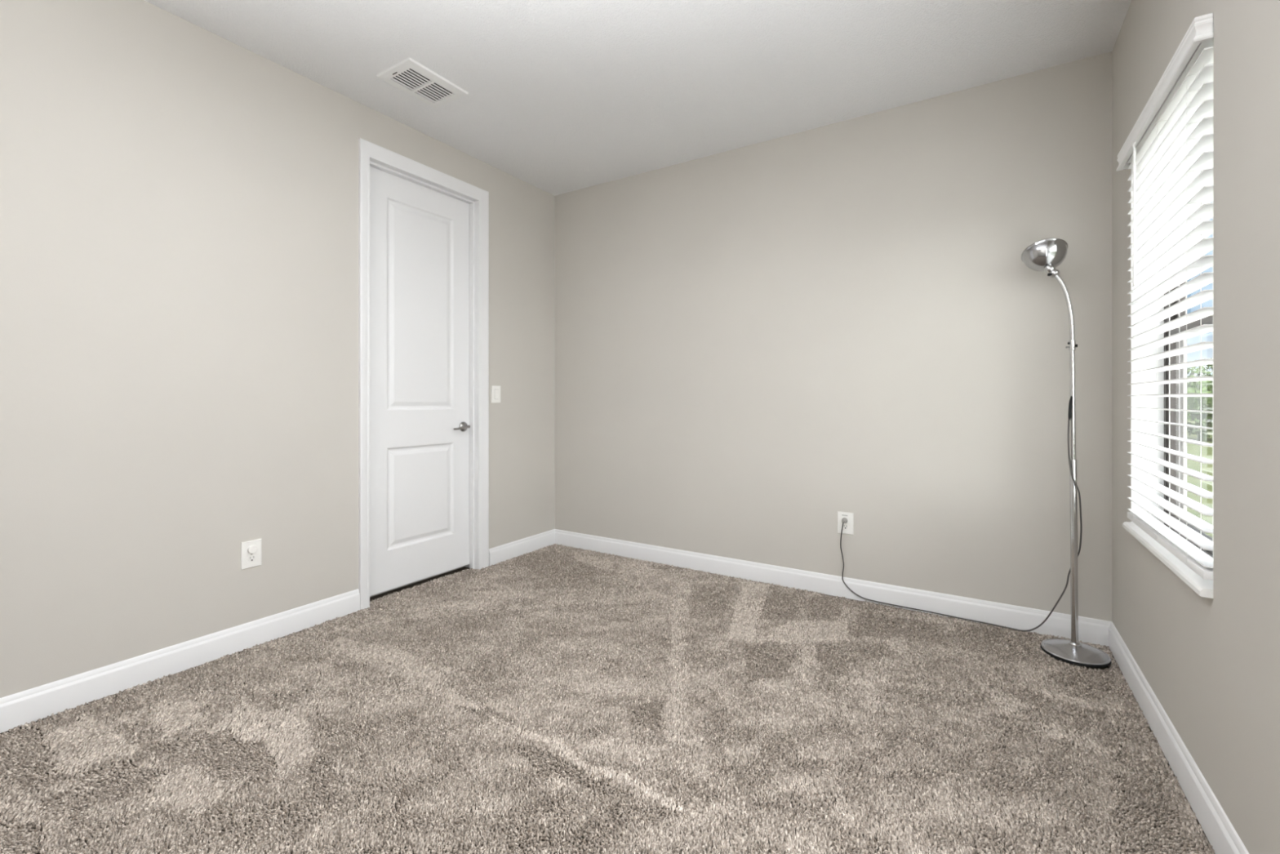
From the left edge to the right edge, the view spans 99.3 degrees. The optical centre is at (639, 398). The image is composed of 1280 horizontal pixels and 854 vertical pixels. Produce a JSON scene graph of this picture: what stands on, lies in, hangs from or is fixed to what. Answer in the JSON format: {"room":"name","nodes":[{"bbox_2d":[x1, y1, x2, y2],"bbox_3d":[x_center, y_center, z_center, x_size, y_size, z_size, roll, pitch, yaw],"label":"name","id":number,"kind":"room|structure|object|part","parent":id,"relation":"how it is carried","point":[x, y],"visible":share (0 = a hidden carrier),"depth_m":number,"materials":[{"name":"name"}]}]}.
{"room":"empty bedroom","nodes":[
{"label":"empty bedroom","id":0,"kind":"room"},
{"bbox_2d":[0,0,554,697],"bbox_3d":[-1.844,-0.228,2.583,0.160,2.752,4.150,0,0,32],"label":"wall","id":1,"kind":"structure","parent":0,"point":[179,202],"depth_m":2.29,"materials":[{"name":"paint"}]},
{"bbox_2d":[0,588,359,733],"bbox_3d":[-2.195,1.085,1.858,0.015,0.115,2.550,0,0,32],"label":"baseboard","id":2,"kind":"structure","parent":1,"relation":"attached to","point":[28,705],"depth_m":2.22,"materials":[{"name":"white wood"}]},
{"bbox_2d":[240,538,261,569],"bbox_3d":[-1.787,0.715,2.505,0.020,0.123,0.082,0,0,32],"label":"wall outlet","id":3,"kind":"object","parent":1,"relation":"attached to","point":[251,550],"visible":1,"depth_m":2.50,"materials":[{"name":"white plastic"}]},
{"bbox_2d":[247,555,256,561],"bbox_3d":[-1.790,0.735,2.507,0.003,0.030,0.034,0,0,32],"label":"receptacle","id":4,"kind":"object","parent":3,"relation":"attached to","point":[250,557],"depth_m":2.51,"materials":[{"name":"white plastic"}]},
{"bbox_2d":[369,165,470,595],"bbox_3d":[-1.344,-0.105,3.351,0.094,2.438,0.762,0,0,32],"label":"door","id":5,"kind":"structure","parent":1,"relation":"in","point":[420,426],"depth_m":3.33,"materials":[{"name":"white wood"}]},
{"bbox_3d":[-1.167,0.188,3.564,0.022,0.028,0.122,0,0,32],"label":"lever","id":6,"kind":"part","parent":5,"relation":"part of","materials":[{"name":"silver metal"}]},
{"bbox_3d":[-1.165,0.185,3.617,0.035,0.067,0.067,0,0,32],"label":"handle","id":7,"kind":"part","parent":5,"relation":"part of","materials":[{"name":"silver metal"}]},
{"bbox_2d":[358,137,488,609],"bbox_3d":[-1.276,-0.132,3.322,0.018,2.552,0.903,0,0,32],"label":"trim","id":8,"kind":"structure","parent":1,"relation":"attached to","point":[367,150],"depth_m":3.06,"materials":[{"name":"white wood"}]},
{"bbox_2d":[369,158,477,568],"bbox_3d":[-1.348,-0.094,3.352,0.140,2.476,0.778,0,0,32],"label":"trim","id":9,"kind":"structure","parent":1,"relation":"attached to","point":[473,203],"depth_m":3.65,"materials":[{"name":"white wood"}]},
{"bbox_2d":[491,385,500,402],"bbox_3d":[-0.997,-0.032,3.773,0.012,0.118,0.080,0,0,32],"label":"light switch","id":10,"kind":"object","parent":1,"relation":"attached to","point":[495,390],"visible":1,"depth_m":3.77,"materials":[{"name":"white plastic"}]},
{"bbox_2d":[488,528,555,565],"bbox_3d":[-0.850,1.085,4.005,0.015,0.115,0.683,0,0,32],"label":"baseboard","id":11,"kind":"structure","parent":1,"relation":"attached to","point":[500,553],"depth_m":3.96,"materials":[{"name":"white wood"}]},
{"bbox_2d":[0,544,1215,853],"bbox_3d":[-0.349,1.192,1.646,3.648,0.088,4.430,0,0,32],"label":"floor","id":12,"kind":"structure","parent":0,"point":[456,571],"depth_m":1.71,"materials":[{"name":"brown"}]},
{"bbox_2d":[0,543,1214,853],"bbox_3d":[-0.190,1.141,1.978,3.434,0.016,3.407,0,0,32],"label":"carpet","id":13,"kind":"object","parent":12,"relation":"on","point":[472,650],"visible":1,"depth_m":1.83,"materials":[{"name":"beige carpet"}]},
{"bbox_2d":[840,238,1111,667],"bbox_3d":[1.626,0.206,2.763,0.248,1.861,1.170,0,0,-42],"label":"floor lamp","id":14,"kind":"object","parent":13,"relation":"on","point":[1045,255],"visible":1,"depth_m":2.42,"materials":[{"name":"silver metal"}]},
{"bbox_3d":[1.585,0.576,2.799,1.079,1.110,0.135,0,0,42],"label":"power cord","id":15,"kind":"part","parent":14,"relation":"part of","materials":[{"name":"grey plastic"}]},
{"bbox_3d":[1.879,-0.659,2.527,0.174,0.131,0.164,0,0,32],"label":"lamp shade","id":16,"kind":"part","parent":14,"relation":"part of","materials":[{"name":"silver metal"}]},
{"bbox_2d":[1044,264,1059,277],"bbox_3d":[1.875,-0.583,2.477,0.041,0.064,0.059,0,0,-38],"label":"socket","id":17,"kind":"object","parent":14,"relation":"attached to","point":[1051,269],"depth_m":2.47,"materials":[{"name":"silver metal"}]},
{"bbox_2d":[144,0,1131,195],"bbox_3d":[-0.324,-1.654,1.630,3.708,0.100,4.430,0,0,32],"label":"ceiling","id":18,"kind":"structure","parent":0,"point":[564,96],"depth_m":2.56,"materials":[{"name":"white paint"}]},
{"bbox_2d":[376,57,468,107],"bbox_3d":[-1.103,-1.597,2.772,0.264,0.014,0.350,0,0,32],"label":"ceiling vent","id":19,"kind":"object","parent":18,"relation":"in","point":[408,75],"visible":1,"depth_m":2.75,"materials":[{"name":"white metal"}]},
{"bbox_2d":[554,51,1111,642],"bbox_3d":[0.815,-0.228,3.447,3.708,2.752,0.140,0,0,32],"label":"wall","id":20,"kind":"structure","parent":0,"point":[756,344],"depth_m":3.08,"materials":[{"name":"paint"}]},
{"bbox_2d":[555,528,1111,646],"bbox_3d":[0.749,1.085,3.398,3.368,0.115,0.015,0,0,32],"label":"baseboard","id":21,"kind":"structure","parent":20,"relation":"attached to","point":[1091,630],"depth_m":3.09,"materials":[{"name":"white wood"}]},
{"bbox_2d":[837,511,853,534],"bbox_3d":[1.183,0.715,3.130,0.086,0.123,0.008,0,0,32],"label":"wall outlet","id":22,"kind":"object","parent":20,"relation":"attached to","point":[847,528],"visible":0.91,"depth_m":3.13,"materials":[{"name":"white plastic"}]},
{"bbox_2d":[843,524,848,528],"bbox_3d":[1.181,0.734,3.128,0.034,0.030,0.003,0,0,32],"label":"receptacle","id":23,"kind":"object","parent":22,"relation":"attached to","point":[845,526],"depth_m":3.13,"materials":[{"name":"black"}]},
{"bbox_2d":[1111,0,1279,853],"bbox_3d":[1.147,-0.228,0.708,0.165,2.752,4.150,0,0,32],"label":"wall","id":24,"kind":"structure","parent":0,"point":[1212,665],"depth_m":1.32,"materials":[{"name":"paint"}]},
{"bbox_2d":[1122,168,1213,598],"bbox_3d":[1.792,-0.234,1.777,0.174,1.510,0.922,0,0,32],"label":"window","id":25,"kind":"structure","parent":24,"relation":"in","point":[1203,588],"depth_m":2.13,"materials":[{"name":"glass"},{"name":"white painted wood"},{"name":"white plastic"}]},
{"bbox_2d":[1115,13,1213,580],"bbox_3d":[1.747,-0.266,1.825,0.078,1.484,0.965,0,0,32],"label":"blind","id":26,"kind":"object","parent":25,"relation":"attached to","point":[1169,148],"visible":0.88,"depth_m":1.69,"materials":[{"name":"white plastic"}]},
{"bbox_3d":[1.929,-0.243,2.092,0.054,1.413,0.008,0,0,32],"label":"ladder cord","id":27,"kind":"part","parent":26,"relation":"part of","materials":[{"name":"white fabric"}]},
{"bbox_3d":[1.740,-0.243,1.792,0.054,1.413,0.008,0,0,32],"label":"ladder cord","id":28,"kind":"part","parent":26,"relation":"part of","materials":[{"name":"white fabric"}]},
{"bbox_3d":[1.740,0.464,1.792,0.052,0.024,0.882,0,0,32],"label":"rail","id":29,"kind":"part","parent":26,"relation":"part of","materials":[{"name":"white plastic"}]},
{"bbox_3d":[1.580,-0.243,1.536,0.054,1.413,0.008,0,0,32],"label":"ladder cord","id":30,"kind":"part","parent":26,"relation":"part of","materials":[{"name":"white fabric"}]},
{"bbox_3d":[1.770,0.509,1.790,0.123,0.022,0.920,0,0,32],"label":"sill","id":31,"kind":"part","parent":25,"relation":"part of","materials":[{"name":"white wood"}]},
{"bbox_3d":[1.855,-0.594,1.737,0.022,0.727,0.858,0,0,32],"label":"sash","id":32,"kind":"part","parent":25,"relation":"part of","materials":[{"name":"brown metal"}]},
{"bbox_3d":[1.836,0.111,1.749,0.022,0.753,0.858,0,0,32],"label":"sash","id":33,"kind":"part","parent":25,"relation":"part of","materials":[{"name":"brown metal"}]},
{"bbox_2d":[1108,621,1248,853],"bbox_3d":[1.071,1.085,0.755,0.015,0.115,4.150,0,0,32],"label":"baseboard","id":34,"kind":"structure","parent":24,"relation":"attached to","point":[1220,832],"depth_m":1.61,"materials":[{"name":"white wood"}]},
{"label":"outside","id":35,"kind":"structure","parent":0,"visible":0},
{"bbox_2d":[1186,420,1212,537],"bbox_3d":[36.864,1.436,4.377,56.467,0.100,100.000,0,0,32],"label":"ground","id":36,"kind":"structure","parent":35,"point":[1192,449],"depth_m":10.62,"materials":[{"name":"green plant"}]},
{"bbox_2d":[1186,358,1212,440],"bbox_3d":[18.776,-0.009,18.041,2.704,2.836,2.722,0,0,-17],"label":"leafy shrub","id":37,"kind":"object","parent":36,"relation":"on","point":[1193,387],"visible":0.26,"depth_m":17.62,"materials":[{"name":"green plant"}]}
]}

